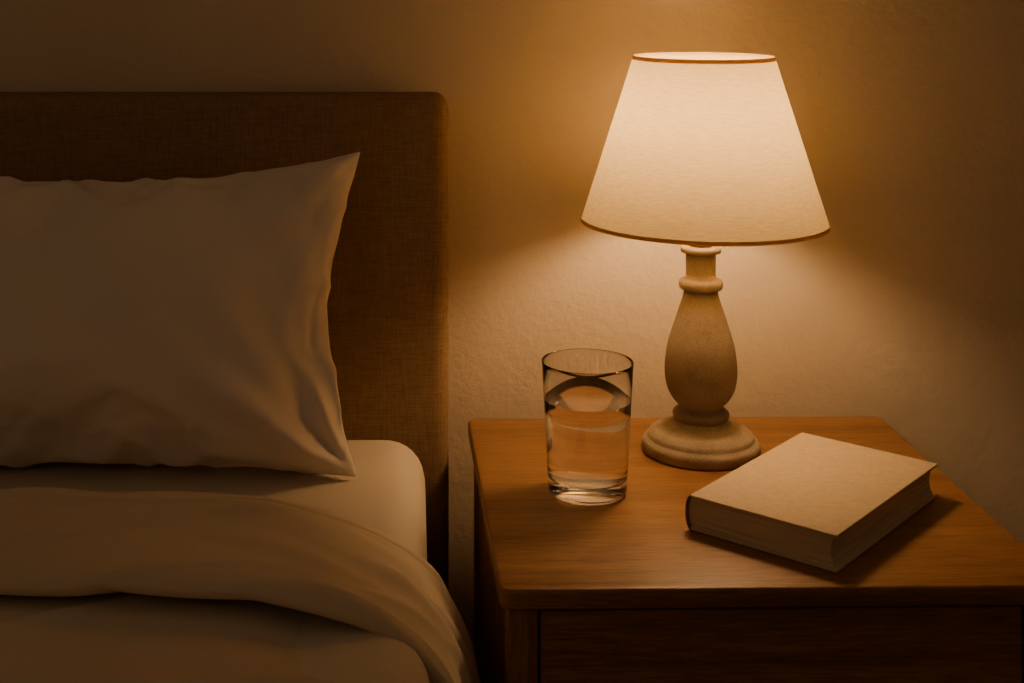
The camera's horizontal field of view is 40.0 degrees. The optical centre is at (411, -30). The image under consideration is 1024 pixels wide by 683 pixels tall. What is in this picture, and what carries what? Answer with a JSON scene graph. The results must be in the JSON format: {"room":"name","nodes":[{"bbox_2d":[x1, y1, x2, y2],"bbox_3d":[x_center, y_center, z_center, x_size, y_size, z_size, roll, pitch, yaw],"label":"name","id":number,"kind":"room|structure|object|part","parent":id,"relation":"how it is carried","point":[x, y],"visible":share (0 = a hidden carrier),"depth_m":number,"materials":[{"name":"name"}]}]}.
{"room":"bedroom","nodes":[
{"label":"bedroom","id":0,"kind":"room"},
{"bbox_2d":[0,0,1023,649],"bbox_3d":[-0.100,-0.160,1.800,4.400,2.500,0.100,0,0,0],"label":"wall","id":1,"kind":"structure","parent":0,"point":[908,314],"depth_m":1.75,"materials":[{"name":"paint"}]},
{"bbox_3d":[-0.100,1.115,-0.375,4.600,0.050,4.450,0,0,0],"label":"floor","id":2,"kind":"structure","parent":0,"visible":0},
{"bbox_2d":[0,92,448,682],"bbox_3d":[-0.738,0.619,0.637,1.564,0.942,2.195,0,0,0],"label":"bed","id":3,"kind":"object","parent":2,"relation":"on","point":[390,272],"visible":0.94,"depth_m":1.64,"materials":[{"name":"fabric"}]},
{"bbox_2d":[0,152,359,476],"bbox_3d":[-0.386,0.368,1.511,0.656,0.324,0.199,0,0,1],"label":"pillow","id":4,"kind":"object","parent":3,"relation":"on","point":[190,320],"visible":1,"depth_m":1.47,"materials":[{"name":"fabric"}]},
{"bbox_3d":[-0.723,0.685,0.591,1.475,0.302,2.082,0,0,0],"label":"mattress","id":5,"kind":"part","parent":3,"relation":"part of","materials":[{"name":"fabric"}]},
{"bbox_2d":[0,487,480,682],"bbox_3d":[-0.730,0.690,0.423,1.620,0.421,1.847,0,0,0],"label":"duvet","id":6,"kind":"object","parent":3,"relation":"on","point":[172,586],"visible":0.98,"depth_m":1.15,"materials":[{"name":"fabric"}]},
{"bbox_2d":[468,416,1023,682],"bbox_3d":[0.323,0.815,1.453,0.502,0.550,0.485,0,0,-1],"label":"nightstand","id":7,"kind":"object","parent":2,"relation":"on","point":[623,590],"visible":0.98,"depth_m":1.24,"materials":[{"name":"brown wood"}]},
{"bbox_3d":[0.088,0.824,1.670,0.027,0.532,0.027,0,0,-1],"label":"leg","id":8,"kind":"part","parent":7,"relation":"part of","materials":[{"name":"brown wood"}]},
{"bbox_3d":[0.089,0.754,1.455,0.012,0.392,0.402,0,0,-1],"label":"panel","id":9,"kind":"part","parent":7,"relation":"part of","materials":[{"name":"brown wood"}]},
{"bbox_3d":[0.097,0.824,1.241,0.027,0.532,0.027,0,0,-1],"label":"leg","id":10,"kind":"part","parent":7,"relation":"part of","materials":[{"name":"brown wood"}]},
{"bbox_2d":[541,348,633,504],"bbox_3d":[0.182,0.472,1.450,0.095,0.136,0.095,0,0,0],"label":"glass","id":11,"kind":"object","parent":7,"relation":"on","point":[587,393],"visible":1,"depth_m":1.41,"materials":[{"name":"clear glass"}]},
{"bbox_2d":[580,51,830,470],"bbox_3d":[0.328,0.318,1.575,0.275,0.445,0.275,0,0,41],"label":"table lamp","id":12,"kind":"object","parent":7,"relation":"on","point":[703,153],"visible":1,"depth_m":1.50,"materials":[{"name":"stone"}]},
{"bbox_2d":[689,245,711,247],"bbox_3d":[0.325,0.266,1.575,0.032,0.087,0.032,0,0,0],"label":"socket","id":13,"kind":"object","parent":12,"relation":"attached to","point":[690,246],"depth_m":1.56,"materials":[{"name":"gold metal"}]},
{"bbox_3d":[0.328,0.189,1.575,0.273,0.186,0.273,0,0,0],"label":"lampshade","id":14,"kind":"part","parent":12,"relation":"part of","materials":[{"name":"white fabric"}]},
{"bbox_3d":[0.327,0.651,1.247,0.430,0.174,0.018,0,0,-1],"label":"drawer","id":15,"kind":"part","parent":7,"relation":"part of","materials":[{"name":"brown wood"}]},
{"bbox_2d":[685,432,937,572],"bbox_3d":[0.402,0.522,1.396,0.154,0.034,0.243,0,0,41],"label":"book","id":16,"kind":"object","parent":7,"relation":"on","point":[817,501],"visible":1,"depth_m":1.35,"materials":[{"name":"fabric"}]},
{"bbox_3d":[0.558,0.824,1.251,0.027,0.532,0.027,0,0,-1],"label":"leg","id":17,"kind":"part","parent":7,"relation":"part of","materials":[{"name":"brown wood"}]}
]}

